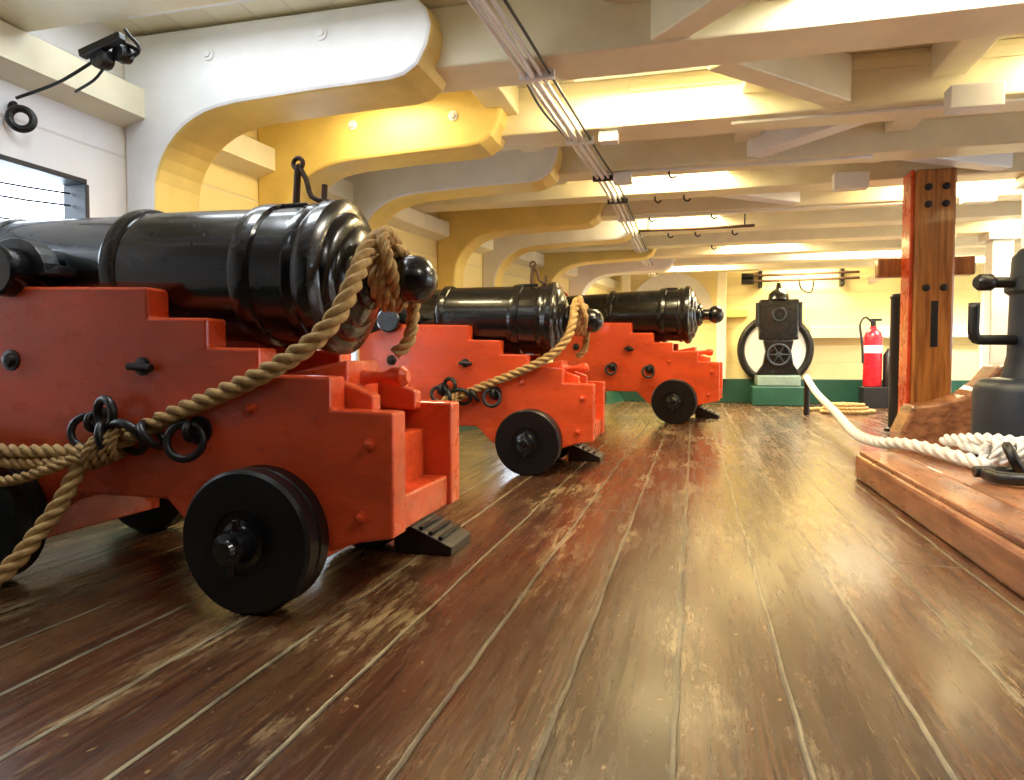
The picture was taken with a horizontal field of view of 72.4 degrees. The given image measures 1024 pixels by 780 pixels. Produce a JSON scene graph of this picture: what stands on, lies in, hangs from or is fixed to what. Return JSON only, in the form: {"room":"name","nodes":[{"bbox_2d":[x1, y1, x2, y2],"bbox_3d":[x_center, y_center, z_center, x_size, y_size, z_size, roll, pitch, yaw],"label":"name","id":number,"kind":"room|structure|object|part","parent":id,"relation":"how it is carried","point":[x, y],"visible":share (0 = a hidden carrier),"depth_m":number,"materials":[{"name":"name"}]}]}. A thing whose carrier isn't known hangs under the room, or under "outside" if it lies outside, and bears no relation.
{"room":"ship gun deck","nodes":[
{"label":"ship gun deck","id":0,"kind":"room"},
{"bbox_2d":[0,21,610,361],"bbox_3d":[-1.295,-0.732,5.408,0.744,2.500,16.291,1,3,20],"label":"wall","id":1,"kind":"structure","parent":0,"point":[65,139],"depth_m":3.62,"materials":[{"name":"white paint"}]},
{"bbox_2d":[5,101,37,132],"bbox_3d":[-2.204,-1.226,3.135,0.129,0.145,0.063,0,2,-6],"label":"ring","id":2,"kind":"object","parent":1,"relation":"attached to","point":[13,108],"visible":1,"depth_m":3.13,"materials":[{"name":"black metal"}]},
{"bbox_2d":[0,195,70,205],"bbox_3d":[-2.387,-0.897,2.946,0.010,0.069,1.223,1,3,15],"label":"wire","id":3,"kind":"object","parent":1,"relation":"attached to","point":[4,196],"visible":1,"depth_m":3.34,"materials":[{"name":"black metal"}]},
{"bbox_2d":[0,181,70,193],"bbox_3d":[-2.387,-0.956,2.943,0.010,0.069,1.223,1,3,15],"label":"wire","id":4,"kind":"object","parent":1,"relation":"attached to","point":[1,182],"visible":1,"depth_m":3.34,"materials":[{"name":"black metal"}]},
{"bbox_2d":[0,154,86,185],"bbox_3d":[-2.367,-1.024,2.935,0.140,0.025,1.262,1,3,15],"label":"lintel","id":5,"kind":"object","parent":1,"relation":"attached to","point":[9,163],"visible":1,"depth_m":3.31,"materials":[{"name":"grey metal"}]},
{"bbox_2d":[63,184,89,218],"bbox_3d":[-2.209,-0.545,3.567,0.140,0.985,0.024,1,3,15],"label":"window frame","id":6,"kind":"structure","parent":1,"relation":"attached to","point":[78,199],"depth_m":3.54,"materials":[{"name":"blue metal"}]},
{"bbox_2d":[124,0,446,212],"bbox_3d":[-1.193,-0.801,3.751,1.771,2.180,0.360,1,3,15],"label":"knee brace","id":7,"kind":"object","parent":1,"relation":"attached to","point":[261,73],"visible":0.7,"depth_m":3.61,"materials":[{"name":"white paint"}]},
{"bbox_2d":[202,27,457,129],"bbox_3d":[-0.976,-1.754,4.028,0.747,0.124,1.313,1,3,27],"label":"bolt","id":8,"kind":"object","parent":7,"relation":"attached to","point":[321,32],"visible":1,"depth_m":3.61,"materials":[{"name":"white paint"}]},
{"bbox_2d":[202,48,213,60],"bbox_3d":[-1.574,-1.736,3.614,0.064,0.064,0.020,1,3,15],"label":"washer","id":9,"kind":"object","parent":8,"relation":"in","point":[207,53],"depth_m":3.61,"materials":[{"name":"white paint"}]},
{"bbox_2d":[315,27,326,40],"bbox_3d":[-0.945,-1.759,3.449,0.064,0.064,0.020,1,3,15],"label":"washer","id":10,"kind":"object","parent":8,"relation":"in","point":[320,33],"depth_m":3.45,"materials":[{"name":"white paint"}]},
{"bbox_2d":[348,120,356,129],"bbox_3d":[-1.055,-1.749,4.616,0.064,0.064,0.020,1,3,15],"label":"washer","id":11,"kind":"object","parent":8,"relation":"in","point":[352,125],"depth_m":4.61,"materials":[{"name":"white paint"}]},
{"bbox_2d":[448,111,457,120],"bbox_3d":[-0.378,-1.741,4.440,0.064,0.064,0.020,1,3,15],"label":"washer","id":12,"kind":"object","parent":8,"relation":"in","point":[452,116],"depth_m":4.44,"materials":[{"name":"white paint"}]},
{"bbox_2d":[0,20,617,291],"bbox_3d":[-1.171,-1.575,5.335,0.764,0.190,16.282,1,3,20],"label":"wooden beam","id":13,"kind":"structure","parent":1,"relation":"attached to","point":[28,62],"depth_m":3.57,"materials":[{"name":"beige paint"}]},
{"bbox_2d":[258,90,507,205],"bbox_3d":[-0.872,-0.845,4.772,1.745,2.180,0.300,1,3,15],"label":"knee brace","id":14,"kind":"object","parent":1,"relation":"attached to","point":[420,134],"visible":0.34,"depth_m":4.62,"materials":[{"name":"yellow paint"}]},
{"bbox_2d":[343,146,562,360],"bbox_3d":[-0.499,-0.884,5.687,1.843,2.180,0.300,1,3,15],"label":"knee brace","id":15,"kind":"object","parent":1,"relation":"attached to","point":[379,195],"visible":0.41,"depth_m":5.53,"materials":[{"name":"white paint"}]},
{"bbox_2d":[437,202,604,288],"bbox_3d":[0.094,-0.953,7.309,1.753,2.180,0.300,1,3,15],"label":"knee brace","id":16,"kind":"object","parent":1,"relation":"attached to","point":[468,229],"visible":0.59,"depth_m":7.23,"materials":[{"name":"yellow paint"}]},
{"bbox_2d":[459,391,623,431],"bbox_3d":[-1.093,0.370,5.397,0.923,0.300,16.297,1,3,20],"label":"baseboard","id":17,"kind":"structure","parent":1,"relation":"attached to","point":[612,396],"depth_m":12.17,"materials":[{"name":"green paint"}]},
{"bbox_2d":[483,219,636,286],"bbox_3d":[0.555,-0.992,8.221,1.800,2.180,0.300,1,3,15],"label":"knee brace","id":18,"kind":"object","parent":1,"relation":"attached to","point":[506,249],"visible":0.51,"depth_m":8.13,"materials":[{"name":"white paint"}]},
{"bbox_2d":[534,249,656,362],"bbox_3d":[1.147,-1.051,9.585,1.661,2.180,0.300,1,3,15],"label":"knee brace","id":19,"kind":"object","parent":1,"relation":"attached to","point":[556,265],"visible":0.43,"depth_m":9.49,"materials":[{"name":"yellow paint"}]},
{"bbox_2d":[569,258,674,295],"bbox_3d":[1.701,-1.104,10.834,1.617,2.180,0.300,1,3,15],"label":"knee brace","id":20,"kind":"object","parent":1,"relation":"attached to","point":[588,275],"visible":0.48,"depth_m":10.73,"materials":[{"name":"white paint"}]},
{"bbox_2d":[0,401,1023,779],"bbox_3d":[2.867,0.608,4.503,10.500,0.100,16.500,1,3,15],"label":"floor","id":21,"kind":"structure","parent":0,"point":[725,597],"depth_m":1.85,"materials":[{"name":"brown wood"}]},
{"bbox_2d":[0,156,470,614],"bbox_3d":[-1.583,-0.085,2.572,2.833,1.449,1.327,0,2,-1],"label":"cannon","id":22,"kind":"object","parent":21,"relation":"on","point":[159,370],"visible":1,"depth_m":2.26,"materials":[{"name":"red wood"}]},
{"bbox_3d":[-1.354,0.102,2.301,0.090,0.090,0.030,1,3,15],"label":"eye bolt plate","id":23,"kind":"part","parent":22,"relation":"part of","materials":[{"name":"black metal"}]},
{"bbox_3d":[-0.994,0.128,2.208,0.090,0.090,0.030,1,3,15],"label":"eye bolt plate","id":24,"kind":"part","parent":22,"relation":"part of","materials":[{"name":"black metal"}]},
{"bbox_3d":[-0.430,-0.046,2.385,0.166,0.072,0.072,1,3,15],"label":"quoin handle","id":25,"kind":"part","parent":22,"relation":"part of","materials":[{"name":"red paint"}]},
{"bbox_2d":[359,261,604,475],"bbox_3d":[-0.705,-0.187,5.048,2.834,1.442,1.328,0,2,-1],"label":"cannon","id":26,"kind":"object","parent":21,"relation":"on","point":[472,345],"visible":0.56,"depth_m":4.72,"materials":[{"name":"red wood"}]},
{"bbox_3d":[-0.115,0.022,4.684,0.090,0.090,0.030,1,3,15],"label":"eye bolt plate","id":27,"kind":"part","parent":26,"relation":"part of","materials":[{"name":"black metal"}]},
{"bbox_3d":[0.450,-0.152,4.861,0.166,0.072,0.072,1,3,15],"label":"quoin handle","id":28,"kind":"part","parent":26,"relation":"part of","materials":[{"name":"red paint"}]},
{"bbox_2d":[553,286,723,423],"bbox_3d":[0.955,-0.471,9.092,3.447,1.664,1.325,1,3,20],"label":"cannon","id":29,"kind":"object","parent":21,"relation":"on","point":[632,351],"visible":0.77,"depth_m":8.49,"materials":[{"name":"red wood"}]},
{"bbox_3d":[2.367,-0.465,8.592,0.203,0.088,0.088,1,3,20],"label":"quoin handle","id":30,"kind":"part","parent":29,"relation":"part of","materials":[{"name":"red paint"}]},
{"bbox_2d":[737,282,813,405],"bbox_3d":[4.441,-0.767,11.721,1.244,2.030,0.765,1,3,15],"label":"pump","id":31,"kind":"object","parent":21,"relation":"on","point":[775,349],"visible":1,"depth_m":11.51,"materials":[{"name":"black metal"}]},
{"bbox_2d":[802,402,876,414],"bbox_3d":[4.641,0.250,9.902,0.949,0.158,0.803,1,3,15],"label":"rope coil","id":32,"kind":"object","parent":21,"relation":"on","point":[847,408],"visible":0.71,"depth_m":9.60,"materials":[{"name":"beige fabric"}]},
{"bbox_2d":[858,316,888,407],"bbox_3d":[5.735,-0.440,11.003,0.559,1.438,0.320,1,3,15],"label":"fire extinguisher","id":33,"kind":"object","parent":21,"relation":"on","point":[871,393],"visible":0.89,"depth_m":10.91,"materials":[{"name":"red metal"}]},
{"bbox_2d":[882,349,888,386],"bbox_3d":[5.909,-0.349,10.961,0.180,0.600,0.180,1,3,15],"label":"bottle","id":34,"kind":"object","parent":33,"relation":"on","point":[885,378],"depth_m":10.92,"materials":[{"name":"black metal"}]},
{"bbox_2d":[884,293,900,431],"bbox_3d":[4.063,-0.285,7.359,0.240,1.440,0.240,1,3,15],"label":"bollard","id":35,"kind":"object","parent":21,"relation":"on","point":[895,298],"visible":0.38,"depth_m":7.32,"materials":[{"name":"black metal"}]},
{"bbox_2d":[803,374,1023,468],"bbox_3d":[3.179,0.193,6.499,0.814,0.559,6.446,0,2,9],"label":"mooring rope","id":36,"kind":"object","parent":21,"relation":"on","point":[988,447],"visible":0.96,"depth_m":3.94,"materials":[{"name":"white fabric"}]},
{"bbox_2d":[875,167,975,411],"bbox_3d":[3.272,-0.585,5.494,0.700,2.199,0.400,1,3,15],"label":"wooden post","id":37,"kind":"object","parent":21,"relation":"on","point":[928,264],"visible":0.91,"depth_m":5.33,"materials":[{"name":"brown wood"}]},
{"bbox_3d":[3.240,-0.583,5.451,0.280,2.199,0.260,1,3,15],"label":"post","id":38,"kind":"part","parent":37,"relation":"part of","materials":[{"name":"brown wood"}]},
{"bbox_2d":[855,451,1023,597],"bbox_3d":[2.559,0.509,0.726,2.600,0.420,7.050,1,3,15],"label":"platform","id":39,"kind":"object","parent":21,"relation":"on","point":[983,520],"visible":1,"depth_m":2.97,"materials":[{"name":"brown wood"}]},
{"bbox_2d":[967,248,1023,456],"bbox_3d":[2.893,-0.183,3.811,0.639,1.190,0.639,2,3,40],"label":"capstan","id":40,"kind":"object","parent":39,"relation":"on","point":[997,402],"visible":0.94,"depth_m":3.77,"materials":[{"name":"black metal"}]},
{"bbox_3d":[2.521,-0.359,3.800,0.085,0.228,0.056,0,2,0],"label":"crank arm","id":41,"kind":"part","parent":40,"relation":"part of","materials":[{"name":"black metal"}]},
{"bbox_3d":[2.563,-0.583,3.791,0.100,0.090,0.090,0,2,0],"label":"knob","id":42,"kind":"part","parent":40,"relation":"part of","materials":[{"name":"black metal"}]},
{"bbox_2d":[972,442,1023,485],"bbox_3d":[2.400,0.344,3.288,0.361,0.180,0.358,1,3,15],"label":"shackle","id":43,"kind":"object","parent":39,"relation":"on","point":[1013,475],"visible":1,"depth_m":3.30,"materials":[{"name":"black metal"}]},
{"bbox_2d":[889,362,1003,453],"bbox_3d":[3.292,0.146,5.045,0.960,0.776,0.300,1,3,15],"label":"wooden bracket","id":44,"kind":"object","parent":21,"relation":"on","point":[928,421],"visible":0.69,"depth_m":4.98,"materials":[{"name":"brown wood"}]},
{"bbox_2d":[978,231,1020,366],"bbox_3d":[5.598,-0.695,8.080,0.330,2.198,0.330,1,3,15],"label":"stanchion","id":45,"kind":"object","parent":21,"relation":"on","point":[999,246],"visible":0.41,"depth_m":7.97,"materials":[{"name":"white paint"}]},
{"bbox_2d":[1012,175,1023,248],"bbox_3d":[4.146,-0.585,5.515,0.300,2.198,0.300,1,3,15],"label":"stanchion","id":46,"kind":"object","parent":21,"relation":"on","point":[1018,184],"visible":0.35,"depth_m":5.57,"materials":[{"name":"white paint"}]},
{"bbox_3d":[6.213,-0.810,10.759,0.360,2.198,0.360,1,3,15],"label":"stanchion","id":47,"kind":"object","parent":21,"relation":"on","visible":0},
{"bbox_2d":[867,274,885,284],"bbox_3d":[5.689,-1.770,10.492,0.670,0.347,0.120,2,3,33],"label":"strut","id":48,"kind":"object","parent":47,"relation":"attached to","point":[871,279],"visible":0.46,"depth_m":10.60,"materials":[{"name":"beige paint"}]},
{"bbox_2d":[100,0,1023,87],"bbox_3d":[2.867,-2.014,4.390,10.500,0.150,16.500,1,3,15],"label":"ceiling","id":49,"kind":"structure","parent":0,"point":[257,9],"depth_m":3.55,"materials":[{"name":"white wood"}]},
{"bbox_2d":[0,0,239,31],"bbox_3d":[2.297,-1.679,1.812,9.500,0.300,0.260,1,3,15],"label":"beam","id":50,"kind":"structure","parent":49,"relation":"attached to","point":[25,15],"depth_m":2.91,"materials":[{"name":"beige paint"}]},
{"bbox_2d":[15,28,140,99],"bbox_3d":[-1.898,-1.427,3.074,0.595,0.281,0.122,1,3,15],"label":"block","id":51,"kind":"object","parent":50,"relation":"hanging from","point":[100,54],"visible":1,"depth_m":3.02,"materials":[{"name":"black metal"}]},
{"bbox_2d":[471,85,518,114],"bbox_3d":[-0.143,-1.844,4.147,0.180,0.170,0.830,1,3,15],"label":"beam","id":52,"kind":"structure","parent":49,"relation":"attached to","point":[507,98],"depth_m":4.28,"materials":[{"name":"beige paint"}]},
{"bbox_2d":[520,148,544,152],"bbox_3d":[0.118,-1.887,5.147,0.180,0.170,0.700,1,3,15],"label":"beam","id":53,"kind":"structure","parent":49,"relation":"attached to","point":[534,149],"depth_m":5.28,"materials":[{"name":"beige paint"}]},
{"bbox_2d":[621,275,630,291],"bbox_3d":[2.051,-1.226,12.620,0.160,2.030,0.140,1,3,15],"label":"trim","id":54,"kind":"structure","parent":49,"relation":"attached to","point":[625,279],"depth_m":12.53,"materials":[{"name":"beige paint"}]},
{"bbox_2d":[574,66,707,81],"bbox_3d":[0.825,-1.882,3.893,1.040,0.068,0.440,1,3,15],"label":"ceiling lamp","id":55,"kind":"object","parent":49,"relation":"attached to","point":[703,67],"depth_m":4.12,"materials":[{"name":"white plastic"}]},
{"bbox_2d":[410,152,1023,212],"bbox_3d":[3.434,-1.843,5.646,9.230,0.300,0.260,1,3,15],"label":"beam","id":56,"kind":"structure","parent":49,"relation":"attached to","point":[885,173],"depth_m":5.99,"materials":[{"name":"beige paint"}]},
{"bbox_2d":[831,171,868,191],"bbox_3d":[2.720,-1.677,5.627,0.260,0.130,0.110,1,3,15],"label":"block","id":57,"kind":"object","parent":56,"relation":"attached to","point":[858,180],"visible":1,"depth_m":5.58,"materials":[{"name":"white paint"}]},
{"bbox_2d":[716,272,726,378],"bbox_3d":[3.648,-1.208,12.206,0.160,2.030,0.140,1,3,15],"label":"trim","id":58,"kind":"structure","parent":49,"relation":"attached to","point":[721,276],"depth_m":12.14,"materials":[{"name":"beige paint"}]},
{"bbox_2d":[429,0,1023,92],"bbox_3d":[2.584,-1.724,2.874,9.480,0.300,0.320,1,3,15],"label":"beam","id":59,"kind":"structure","parent":49,"relation":"attached to","point":[577,39],"depth_m":3.26,"materials":[{"name":"beige paint"}]},
{"bbox_2d":[609,0,643,4],"bbox_3d":[3.784,-1.783,2.382,6.890,0.060,0.022,1,3,15],"label":"ledge","id":60,"kind":"object","parent":59,"relation":"attached to","point":[611,2],"visible":1,"depth_m":3.23,"materials":[{"name":"beige paint"}]},
{"bbox_2d":[651,0,748,40],"bbox_3d":[0.962,-1.715,2.717,0.140,0.265,1.176,-1,3,-27],"label":"lodging knee","id":61,"kind":"object","parent":59,"relation":"attached to","point":[670,19],"visible":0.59,"depth_m":3.05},
{"bbox_2d":[708,52,851,106],"bbox_3d":[1.459,-1.760,3.754,1.019,0.265,0.140,-2,3,-32],"label":"diagonal brace","id":62,"kind":"object","parent":59,"relation":"attached to","point":[824,80],"visible":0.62,"depth_m":3.78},
{"bbox_2d":[728,170,749,172],"bbox_3d":[1.844,-1.907,5.628,0.180,0.170,0.560,1,3,15],"label":"beam","id":63,"kind":"structure","parent":49,"relation":"attached to","point":[739,170],"depth_m":5.87,"materials":[{"name":"beige paint"}]},
{"bbox_2d":[733,131,761,142],"bbox_3d":[1.618,-1.870,4.758,0.180,0.170,0.700,1,3,15],"label":"beam","id":64,"kind":"structure","parent":49,"relation":"attached to","point":[741,137],"depth_m":4.95,"materials":[{"name":"beige paint"}]},
{"bbox_2d":[742,81,771,93],"bbox_3d":[1.358,-1.827,3.757,0.180,0.170,0.830,1,3,15],"label":"beam","id":65,"kind":"structure","parent":49,"relation":"attached to","point":[747,88],"depth_m":4.09,"materials":[{"name":"beige paint"}]},
{"bbox_2d":[500,37,1023,150],"bbox_3d":[2.900,-1.770,3.927,9.399,0.300,0.320,1,3,15],"label":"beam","id":66,"kind":"structure","parent":49,"relation":"attached to","point":[608,104],"depth_m":4.23,"materials":[{"name":"beige paint"}]},
{"bbox_2d":[747,122,868,157],"bbox_3d":[1.955,-1.799,4.668,0.140,0.265,0.907,-1,3,-27],"label":"lodging knee","id":67,"kind":"object","parent":66,"relation":"attached to","point":[770,142],"visible":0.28,"depth_m":4.75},
{"bbox_2d":[944,80,1004,114],"bbox_3d":[2.499,-1.578,3.786,0.260,0.130,0.110,1,3,15],"label":"block","id":68,"kind":"object","parent":66,"relation":"attached to","point":[981,97],"visible":1,"depth_m":3.74,"materials":[{"name":"white paint"}]},
{"bbox_2d":[535,219,1021,252],"bbox_3d":[4.418,-1.958,8.333,8.680,0.300,0.260,1,3,15],"label":"beam","id":69,"kind":"structure","parent":49,"relation":"attached to","point":[972,228],"depth_m":8.51,"materials":[{"name":"beige paint"}]},
{"bbox_2d":[558,112,1023,181],"bbox_3d":[3.185,-1.809,4.854,9.313,0.300,0.260,1,3,15],"label":"beam","id":70,"kind":"structure","parent":49,"relation":"attached to","point":[1004,132],"depth_m":4.99,"materials":[{"name":"beige paint"}]},
{"bbox_2d":[642,110,1023,140],"bbox_3d":[4.313,-1.870,4.412,6.890,0.060,0.022,1,3,15],"label":"ledge","id":71,"kind":"object","parent":70,"relation":"attached to","point":[1022,110],"visible":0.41,"depth_m":4.83,"materials":[{"name":"beige paint"}]},
{"bbox_2d":[902,153,1012,171],"bbox_3d":[3.345,-1.823,5.241,0.960,0.265,0.140,-1,3,-19],"label":"lodging knee","id":72,"kind":"object","parent":70,"relation":"attached to","point":[988,162],"visible":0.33,"depth_m":5.25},
{"bbox_2d":[629,256,984,274],"bbox_3d":[5.350,-2.069,10.930,8.183,0.300,0.260,1,3,15],"label":"beam","id":73,"kind":"structure","parent":49,"relation":"attached to","point":[979,260],"depth_m":11.12,"materials":[{"name":"beige paint"}]},
{"bbox_2d":[601,179,1021,220],"bbox_3d":[3.719,-1.877,6.450,9.084,0.300,0.260,1,3,15],"label":"beam","id":74,"kind":"structure","parent":49,"relation":"attached to","point":[888,194],"depth_m":6.66,"materials":[{"name":"beige paint"}]},
{"bbox_2d":[715,191,799,204],"bbox_3d":[2.249,-1.873,6.393,0.890,0.265,0.140,-1,3,-24],"label":"lodging knee","id":75,"kind":"object","parent":74,"relation":"attached to","point":[785,198],"visible":0.31,"depth_m":6.41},
{"bbox_2d":[959,186,996,204],"bbox_3d":[4.095,-1.709,6.147,0.260,0.130,0.110,1,3,15],"label":"light","id":76,"kind":"object","parent":74,"relation":"attached to","point":[985,194],"visible":1,"depth_m":6.10,"materials":[{"name":"white paint"}]},
{"bbox_2d":[633,201,1021,235],"bbox_3d":[4.068,-1.918,7.391,8.882,0.300,0.260,1,3,15],"label":"beam","id":77,"kind":"structure","parent":49,"relation":"attached to","point":[997,210],"depth_m":7.50,"materials":[{"name":"beige paint"}]},
{"bbox_2d":[651,236,1020,258],"bbox_3d":[4.741,-1.996,9.230,8.505,0.300,0.260,1,3,15],"label":"beam","id":78,"kind":"structure","parent":49,"relation":"attached to","point":[970,241],"depth_m":9.36,"materials":[{"name":"beige paint"}]},
{"bbox_2d":[672,246,1020,266],"bbox_3d":[5.046,-2.033,10.080,8.344,0.300,0.260,1,3,15],"label":"beam","id":79,"kind":"structure","parent":49,"relation":"attached to","point":[977,252],"depth_m":10.20,"materials":[{"name":"beige paint"}]},
{"bbox_2d":[857,161,881,164],"bbox_3d":[2.812,-1.897,5.377,0.180,0.170,0.560,1,3,15],"label":"beam","id":80,"kind":"structure","parent":49,"relation":"attached to","point":[878,161],"depth_m":5.60,"materials":[{"name":"beige paint"}]},
{"bbox_2d":[884,118,922,131],"bbox_3d":[2.586,-1.859,4.506,0.180,0.170,0.700,1,3,15],"label":"beam","id":81,"kind":"structure","parent":49,"relation":"attached to","point":[908,124],"depth_m":4.72,"materials":[{"name":"beige paint"}]},
{"bbox_2d":[930,36,1000,76],"bbox_3d":[2.325,-1.817,3.506,0.180,0.170,0.830,1,3,15],"label":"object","id":82,"kind":"structure","parent":49,"relation":"attached to","point":[950,57],"depth_m":3.68,"materials":[{"name":"beige paint"}]},
{"bbox_2d":[467,0,1023,276],"bbox_3d":[2.116,-1.771,4.906,3.608,0.379,13.700,1,3,15],"label":"conduit","id":83,"kind":"object","parent":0,"point":[606,137],"depth_m":4.40,"materials":[{"name":"grey metal"}]},
{"bbox_2d":[611,264,980,379],"bbox_3d":[5.534,-1.019,12.116,8.400,2.500,0.300,1,3,15],"label":"wall","id":84,"kind":"structure","parent":0,"point":[829,304],"depth_m":11.98,"materials":[{"name":"yellow paint"}]},
{"bbox_2d":[636,273,712,308],"bbox_3d":[2.855,-1.760,12.589,1.478,0.700,0.068,1,3,15],"label":"trim","id":85,"kind":"structure","parent":84,"relation":"attached to","point":[678,280],"depth_m":12.51,"materials":[{"name":"white paint"}]},
{"bbox_2d":[726,310,747,317],"bbox_3d":[3.008,-1.347,12.521,2.300,0.120,0.160,1,3,15],"label":"trim","id":86,"kind":"structure","parent":84,"relation":"attached to","point":[729,313],"depth_m":12.21,"materials":[{"name":"yellow paint"}]},
{"bbox_2d":[617,379,969,403],"bbox_3d":[5.721,0.032,11.885,7.900,0.420,0.140,1,3,15],"label":"baseboard","id":87,"kind":"structure","parent":84,"relation":"attached to","point":[733,390],"depth_m":11.94,"materials":[{"name":"green paint"}]},
{"bbox_2d":[741,268,859,292],"bbox_3d":[4.896,-1.850,11.952,1.870,0.425,0.270,1,3,15],"label":"rack","id":88,"kind":"object","parent":84,"relation":"attached to","point":[747,278],"visible":0.97,"depth_m":11.86,"materials":[{"name":"wood"}]},
{"bbox_2d":[808,325,967,338],"bbox_3d":[7.308,-0.958,11.388,4.600,0.200,0.220,1,3,15],"label":"trim","id":89,"kind":"structure","parent":84,"relation":"attached to","point":[817,332],"depth_m":11.71,"materials":[{"name":"beige paint"}]},
{"bbox_2d":[978,264,984,370],"bbox_3d":[7.560,-1.163,11.159,0.160,2.030,0.080,1,3,15],"label":"trim","id":90,"kind":"structure","parent":84,"relation":"attached to","point":[982,265],"depth_m":11.16,"materials":[{"name":"beige paint"}]}
]}

